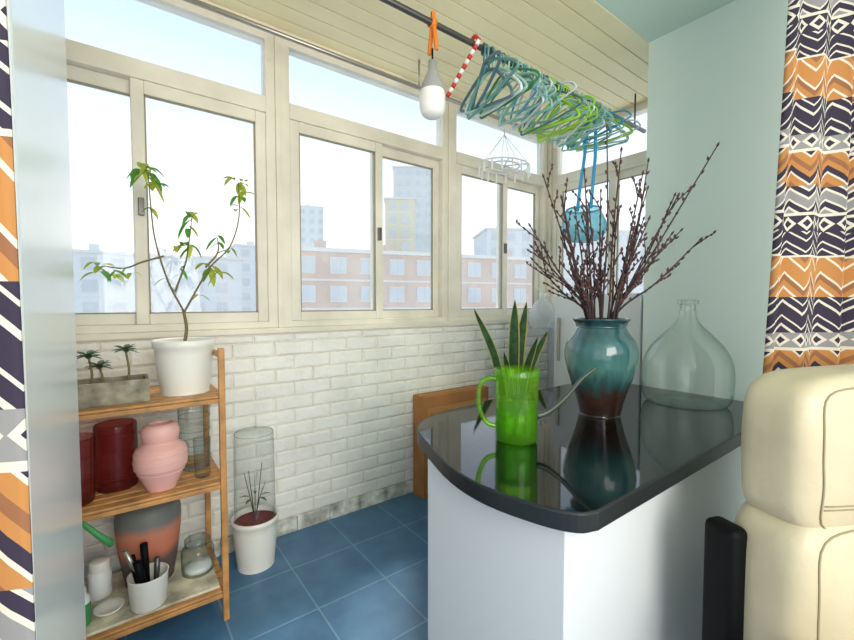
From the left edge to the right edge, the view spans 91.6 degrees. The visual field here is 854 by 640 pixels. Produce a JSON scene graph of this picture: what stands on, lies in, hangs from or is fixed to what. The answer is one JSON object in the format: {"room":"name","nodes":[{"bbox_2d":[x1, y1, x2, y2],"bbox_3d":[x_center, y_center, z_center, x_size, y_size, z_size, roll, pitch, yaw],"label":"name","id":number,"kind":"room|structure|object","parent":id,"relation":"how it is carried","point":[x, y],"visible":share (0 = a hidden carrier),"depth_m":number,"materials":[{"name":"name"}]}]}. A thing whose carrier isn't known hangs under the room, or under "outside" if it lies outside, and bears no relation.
{"room":"sunroom","nodes":[
{"label":"sunroom","id":0,"kind":"room"},
{"bbox_2d":[6,0,85,639],"bbox_3d":[-0.919,-0.104,0.529,0.670,2.765,0.715,-2,3,-37],"label":"wall","id":1,"kind":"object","parent":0,"point":[36,28],"depth_m":0.61,"materials":[{"name":"grey paint"}]},
{"bbox_2d":[115,492,427,639],"bbox_3d":[0.255,1.334,0.415,5.640,0.100,4.670,-2,3,-37],"label":"floor","id":2,"kind":"structure","parent":0,"point":[362,574],"depth_m":1.89,"materials":[{"name":"blue tile"}]},
{"bbox_2d":[78,348,229,639],"bbox_3d":[-1.239,0.674,1.619,0.765,1.120,0.410,-2,3,-37],"label":"shelf rack","id":3,"kind":"object","parent":2,"relation":"on","point":[189,484],"visible":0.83,"depth_m":1.63,"materials":[{"name":"brown wood"}]},
{"bbox_2d":[79,432,95,506],"bbox_3d":[-1.260,0.537,1.478,0.135,0.236,0.133,-2,3,-37],"label":"glass vase","id":4,"kind":"object","parent":3,"relation":"on","point":[87,440],"visible":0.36,"depth_m":1.47,"materials":[{"name":"red glass"}]},
{"bbox_2d":[82,521,114,546],"bbox_3d":[-1.169,0.729,1.404,0.181,0.134,0.024,-2,3,-37],"label":"trowel","id":5,"kind":"object","parent":3,"relation":"attached to","point":[98,535],"visible":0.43,"depth_m":1.43,"materials":[{"name":"green plastic"}]},
{"bbox_2d":[76,344,149,409],"bbox_3d":[-1.205,0.200,1.524,0.300,0.213,0.150,-2,3,-37],"label":"succulent planter","id":6,"kind":"object","parent":3,"relation":"on","point":[102,391],"visible":0.73,"depth_m":1.51,"materials":[{"name":"grey concrete"}]},
{"bbox_2d":[93,418,137,493],"bbox_3d":[-1.222,0.529,1.632,0.140,0.253,0.140,-2,3,-37],"label":"vase","id":7,"kind":"object","parent":3,"relation":"on","point":[116,439],"visible":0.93,"depth_m":1.58,"materials":[{"name":"red glass"}]},
{"bbox_2d":[84,545,219,637],"bbox_3d":[-1.153,1.094,1.697,0.495,0.012,0.355,-2,3,-37],"label":"mat","id":8,"kind":"object","parent":3,"relation":"on","point":[180,588],"visible":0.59,"depth_m":1.67,"materials":[{"name":"beige fabric"}]},
{"bbox_2d":[85,586,91,625],"bbox_3d":[-1.247,1.030,1.490,0.064,0.130,0.064,-2,3,-37],"label":"bottle","id":9,"kind":"object","parent":8,"relation":"on","point":[87,595],"visible":0.24,"depth_m":1.49,"materials":[{"name":"green plastic"}]},
{"bbox_2d":[88,555,112,601],"bbox_3d":[-1.290,1.017,1.638,0.076,0.145,0.076,-2,3,-37],"label":"jar","id":10,"kind":"object","parent":8,"relation":"on","point":[100,583],"visible":1,"depth_m":1.61,"materials":[{"name":"white plastic"}]},
{"bbox_2d":[93,597,124,616],"bbox_3d":[-1.193,1.083,1.558,0.096,0.020,0.096,-2,3,-37],"label":"plate","id":11,"kind":"object","parent":8,"relation":"on","point":[108,607],"visible":1,"depth_m":1.56,"materials":[{"name":"white ceramic"}]},
{"bbox_2d":[122,542,168,613],"bbox_3d":[-1.071,0.975,1.594,0.136,0.233,0.136,0,2,-5],"label":"utensil cup","id":12,"kind":"object","parent":8,"relation":"on","point":[147,583],"visible":1,"depth_m":1.56,"materials":[{"name":"white ceramic"}]},
{"bbox_2d":[114,499,180,588],"bbox_3d":[-1.172,0.904,1.751,0.236,0.367,0.236,-2,3,-37],"label":"vase","id":13,"kind":"object","parent":8,"relation":"on","point":[158,525],"visible":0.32,"depth_m":1.67,"materials":[{"name":"orange ceramic"}]},
{"bbox_2d":[181,532,214,578],"bbox_3d":[-0.991,1.008,1.794,0.128,0.146,0.128,-2,3,-37],"label":"glass jar","id":14,"kind":"object","parent":8,"relation":"on","point":[199,565],"visible":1,"depth_m":1.78,"materials":[{"name":"clear glass"}]},
{"bbox_2d":[132,420,187,492],"bbox_3d":[-1.035,0.526,1.615,0.186,0.256,0.186,-2,3,-37],"label":"vase","id":15,"kind":"object","parent":3,"relation":"on","point":[159,462],"visible":1,"depth_m":1.56,"materials":[{"name":"pink ceramic"}]},
{"bbox_2d":[81,162,255,396],"bbox_3d":[-1.041,-0.167,1.708,0.648,0.938,0.233,-1,2,-12],"label":"potted tree","id":16,"kind":"object","parent":3,"relation":"on","point":[183,364],"visible":0.99,"depth_m":1.69,"materials":[{"name":"green plant"}]},
{"bbox_2d":[177,409,210,471],"bbox_3d":[-1.014,0.499,1.811,0.133,0.288,0.131,-2,3,-37],"label":"glass vase","id":17,"kind":"object","parent":3,"relation":"on","point":[188,470],"visible":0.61,"depth_m":1.80,"materials":[{"name":"clear glass"}]},
{"bbox_2d":[193,435,210,477],"bbox_3d":[-0.931,0.567,1.720,0.067,0.160,0.067,-2,3,-37],"label":"glass tumbler","id":18,"kind":"object","parent":3,"relation":"on","point":[207,435],"visible":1,"depth_m":1.72,"materials":[{"name":"clear glass"}]},
{"bbox_2d":[231,426,278,574],"bbox_3d":[-0.854,0.882,2.060,0.220,0.676,0.220,-2,3,-37],"label":"planter","id":19,"kind":"object","parent":2,"relation":"on","point":[254,528],"visible":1,"depth_m":2.00,"materials":[{"name":"white ceramic"}]},
{"bbox_2d":[413,384,488,498],"bbox_3d":[0.184,0.838,2.958,0.600,0.683,0.127,-2,3,-37],"label":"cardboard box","id":20,"kind":"object","parent":2,"relation":"on","point":[427,404],"visible":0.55,"depth_m":2.81,"materials":[{"name":"brown"}]},
{"bbox_2d":[417,383,745,639],"bbox_3d":[0.688,0.817,1.777,1.679,0.822,0.938,-2,3,-37],"label":"counter","id":21,"kind":"object","parent":2,"relation":"on","point":[593,528],"depth_m":1.26,"materials":[{"name":"black stone"}]},
{"bbox_2d":[476,365,598,445],"bbox_3d":[0.378,0.285,1.458,0.410,0.259,0.156,-1,2,-15],"label":"watering can","id":22,"kind":"object","parent":21,"relation":"on","point":[530,438],"visible":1,"depth_m":1.42,"materials":[{"name":"plastic"}]},
{"bbox_2d":[474,301,547,397],"bbox_3d":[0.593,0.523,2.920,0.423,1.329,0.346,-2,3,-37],"label":"snake plant","id":23,"kind":"object","parent":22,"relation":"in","point":[519,381],"visible":0.43,"depth_m":2.92,"materials":[{"name":"green plant"}]},
{"bbox_2d":[564,317,638,418],"bbox_3d":[0.747,0.198,1.789,0.297,0.413,0.297,-2,3,-37],"label":"ceramic vase","id":24,"kind":"object","parent":21,"relation":"on","point":[607,344],"visible":0.98,"depth_m":1.69,"materials":[{"name":"ceramic"}]},
{"bbox_2d":[516,124,719,318],"bbox_3d":[0.782,-0.212,1.778,0.797,1.116,0.335,0,2,-8],"label":"bare branches","id":25,"kind":"object","parent":24,"relation":"in","point":[588,296],"visible":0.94,"depth_m":1.74,"materials":[{"name":"brown plant"}]},
{"bbox_2d":[641,304,734,409],"bbox_3d":[1.239,0.149,1.981,0.381,0.490,0.381,-2,3,-37],"label":"glass bottle","id":26,"kind":"object","parent":21,"relation":"on","point":[679,304],"visible":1,"depth_m":2.04,"materials":[{"name":"clear glass"}]},
{"bbox_2d":[554,293,643,386],"bbox_3d":[1.301,0.503,2.868,0.605,1.360,0.610,-2,3,-37],"label":"fridge","id":27,"kind":"object","parent":2,"relation":"on","point":[565,309],"visible":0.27,"depth_m":2.80,"materials":[{"name":"white metal"}]},
{"bbox_2d":[702,364,853,639],"bbox_3d":[1.203,0.700,0.877,0.820,1.130,0.801,-1,2,-17],"label":"leather armchair","id":28,"kind":"object","parent":2,"relation":"on","point":[783,569],"visible":1,"depth_m":0.97,"materials":[{"name":"beige leather"}]},
{"bbox_2d":[76,322,547,580],"bbox_3d":[-0.436,0.623,2.684,3.990,1.135,0.166,-2,3,-37],"label":"brick wall","id":29,"kind":"structure","parent":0,"point":[338,405],"depth_m":2.41,"materials":[{"name":"white brick"}]},
{"bbox_2d":[208,0,648,134],"bbox_3d":[-0.096,-1.613,2.139,3.990,0.122,1.300,-2,3,-37],"label":"ceiling","id":30,"kind":"structure","parent":0,"point":[581,42],"depth_m":2.30,"materials":[{"name":"beige wood"}]},
{"bbox_2d":[547,318,554,387],"bbox_3d":[1.440,0.579,3.382,0.150,1.165,1.300,-2,3,-37],"label":"wall","id":31,"kind":"structure","parent":0,"point":[551,324],"depth_m":3.69,"materials":[{"name":"grey paint"}]},
{"bbox_2d":[551,102,647,317],"bbox_3d":[1.458,-0.788,3.233,0.092,1.580,1.110,-2,3,-37],"label":"window","id":32,"kind":"structure","parent":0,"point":[634,164],"depth_m":3.31,"materials":[{"name":"beige"}]},
{"bbox_2d":[595,0,734,41],"bbox_3d":[0.645,-1.517,-0.222,5.640,0.120,3.370,-2,3,-37],"label":"ceiling","id":33,"kind":"structure","parent":0,"point":[651,20],"depth_m":2.10,"materials":[{"name":"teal paint"}]},
{"bbox_2d":[0,0,35,639],"bbox_3d":[-0.521,-0.090,0.260,0.385,2.718,0.061,-2,3,-43],"label":"patterned curtain","id":34,"kind":"object","parent":33,"relation":"hanging from","point":[17,604],"visible":1,"depth_m":0.39,"materials":[{"name":"fabric"}]},
{"bbox_2d":[183,0,573,146],"bbox_3d":[-0.252,-1.474,2.353,3.690,0.177,0.024,-2,3,-37],"label":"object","id":35,"kind":"object","parent":33,"relation":"hanging from","point":[198,3],"visible":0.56,"depth_m":2.11,"materials":[{"name":"beige"}]},
{"bbox_2d":[478,116,529,183],"bbox_3d":[0.552,-1.238,2.966,0.412,0.420,0.330,-2,3,-37],"label":"hanger","id":36,"kind":"object","parent":35,"relation":"hanging from","point":[491,162],"visible":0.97,"depth_m":2.95,"materials":[{"name":"white plastic"}]},
{"bbox_2d":[379,0,645,132],"bbox_3d":[0.096,-1.424,1.890,3.690,0.239,0.028,-2,3,-37],"label":"pole","id":37,"kind":"object","parent":33,"relation":"hanging from","point":[395,4],"visible":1,"depth_m":1.90,"materials":[{"name":"grey metal"}]},
{"bbox_2d":[419,10,444,119],"bbox_3d":[0.024,-1.134,1.848,0.117,0.467,0.117,-2,3,-37],"label":"hanging light bulb","id":38,"kind":"object","parent":37,"relation":"hanging from","point":[432,90],"visible":0.99,"depth_m":1.82,"materials":[{"name":"grey"}]},
{"bbox_2d":[445,34,480,97],"bbox_3d":[0.179,-1.235,2.021,0.185,0.274,0.045,1,3,28],"label":"candy cane","id":39,"kind":"object","parent":37,"relation":"hanging from","point":[475,36],"visible":0.93,"depth_m":2.00,"materials":[{"name":"white plastic"}]},
{"bbox_2d":[459,42,640,152],"bbox_3d":[0.701,-1.212,2.350,1.277,0.309,0.496,-2,3,-37],"label":"hangers","id":40,"kind":"object","parent":37,"relation":"hanging from","point":[532,111],"visible":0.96,"depth_m":2.26,"materials":[{"name":"teal plastic"}]},
{"bbox_2d":[560,101,606,242],"bbox_3d":[0.972,-0.925,2.568,0.273,0.878,0.271,-2,3,-37],"label":"pouch","id":41,"kind":"object","parent":37,"relation":"hanging from","point":[578,205],"visible":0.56,"depth_m":2.57,"materials":[{"name":"blue fabric"}]},
{"bbox_2d":[642,0,787,400],"bbox_3d":[2.581,-0.135,1.288,0.800,2.765,3.370,-2,3,-37],"label":"wall","id":42,"kind":"structure","parent":0,"point":[718,76],"depth_m":2.10,"materials":[{"name":"paint"}]},
{"bbox_2d":[65,0,277,333],"bbox_3d":[-1.334,-0.734,1.913,1.235,1.580,0.092,-2,3,-37],"label":"window","id":43,"kind":"structure","parent":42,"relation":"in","point":[90,66],"depth_m":2.00,"materials":[{"name":"beige plastic"}]},
{"bbox_2d":[84,479,412,582],"bbox_3d":[-0.391,1.151,2.645,3.686,0.083,0.018,-2,3,-37],"label":"baseboard","id":44,"kind":"structure","parent":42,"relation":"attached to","point":[303,520],"depth_m":2.50,"materials":[{"name":"white stone"}]},
{"bbox_2d":[76,318,548,341],"bbox_3d":[-0.426,0.042,2.647,3.690,0.030,0.140,-2,3,-37],"label":"window sill","id":45,"kind":"structure","parent":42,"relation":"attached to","point":[220,332],"depth_m":2.23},
{"bbox_2d":[528,286,553,328],"bbox_3d":[0.972,-0.104,3.475,0.220,0.362,0.225,-2,3,-37],"label":"plastic bag","id":46,"kind":"object","parent":45,"relation":"on","point":[535,286],"visible":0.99,"depth_m":3.48,"materials":[{"name":"white"}]},
{"bbox_2d":[280,38,447,326],"bbox_3d":[-0.342,-0.765,2.657,1.185,1.580,0.092,-2,3,-37],"label":"window","id":47,"kind":"structure","parent":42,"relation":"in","point":[297,121],"depth_m":2.60,"materials":[{"name":"beige plastic"}]},
{"bbox_2d":[200,0,551,135],"bbox_3d":[-0.465,-1.553,2.508,3.840,0.028,0.090,-2,3,-37],"label":"trim","id":48,"kind":"structure","parent":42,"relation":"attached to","point":[205,1],"depth_m":2.32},
{"bbox_2d":[274,35,552,326],"bbox_3d":[-0.400,-0.762,2.596,3.710,1.580,0.100,-2,3,-37],"label":"trim","id":49,"kind":"structure","parent":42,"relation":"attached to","point":[277,77],"depth_m":2.29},
{"bbox_2d":[452,103,547,320],"bbox_3d":[0.596,-0.793,3.360,1.100,1.580,0.092,-2,3,-37],"label":"window","id":50,"kind":"structure","parent":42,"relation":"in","point":[463,164],"depth_m":3.35,"materials":[{"name":"beige"}]},
{"label":"outside","id":51,"kind":"structure","parent":0,"visible":0},
{"bbox_3d":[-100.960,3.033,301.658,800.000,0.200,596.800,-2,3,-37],"label":"ground","id":52,"kind":"structure","parent":51,"visible":0},
{"bbox_2d":[73,244,243,312],"bbox_3d":[-51.650,1.115,58.195,47.742,23.600,15.603,-2,3,-37],"label":"apartment block","id":53,"kind":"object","parent":52,"relation":"on","point":[93,293],"visible":0.24,"depth_m":59.84,"materials":[{"name":"white concrete"}]},
{"bbox_2d":[224,241,255,310],"bbox_3d":[-30.338,-3.065,99.075,31.019,28.600,13.613,-2,3,-37],"label":"apartment block","id":54,"kind":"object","parent":52,"relation":"on","point":[246,251],"visible":0.06,"depth_m":86.59,"materials":[{"name":"white concrete"}]},
{"bbox_2d":[301,204,323,246],"bbox_3d":[-41.866,-15.639,149.402,13.688,49.600,16.881,-2,3,-37],"label":"apartment tower","id":55,"kind":"structure","parent":52,"relation":"on","point":[311,216],"depth_m":142.03,"materials":[{"name":"white concrete"}]},
{"bbox_2d":[384,197,416,251],"bbox_3d":[-6.622,-9.168,103.905,11.270,40.400,11.488,-2,3,-37],"label":"apartment tower","id":56,"kind":"structure","parent":52,"relation":"on","point":[399,211],"depth_m":99.30,"materials":[{"name":"beige concrete"}]},
{"bbox_2d":[392,166,430,252],"bbox_3d":[-4.560,-19.595,136.061,18.644,58.600,19.110,-2,3,-37],"label":"apartment tower","id":57,"kind":"structure","parent":52,"relation":"on","point":[408,181],"depth_m":128.22,"materials":[{"name":"grey"}]},
{"bbox_2d":[301,240,531,310],"bbox_3d":[-0.305,2.037,52.791,33.842,22.200,10.600,-1,3,-21],"label":"apartment block","id":58,"kind":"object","parent":52,"relation":"on","point":[332,278],"visible":0.26,"depth_m":45.94,"materials":[{"name":"brick"}]},
{"bbox_2d":[472,225,644,293],"bbox_3d":[40.382,-4.312,92.870,56.997,31.600,41.113,-2,3,-37],"label":"apartment block","id":59,"kind":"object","parent":52,"relation":"on","point":[518,239],"visible":0.08,"depth_m":85.47,"materials":[{"name":"white concrete"}]},
{"bbox_3d":[0.532,-1.488,0.839,2.930,0.025,0.040,-2,3,-37],"label":"rail","id":60,"kind":"object","parent":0,"visible":0},
{"bbox_2d":[763,0,853,373],"bbox_3d":[1.312,-0.136,1.387,0.601,2.718,0.115,0,2,-8],"label":"patterned curtain","id":61,"kind":"object","parent":60,"relation":"hanging from","point":[810,323],"visible":0.54,"depth_m":1.38,"materials":[{"name":"fabric"}]}
]}

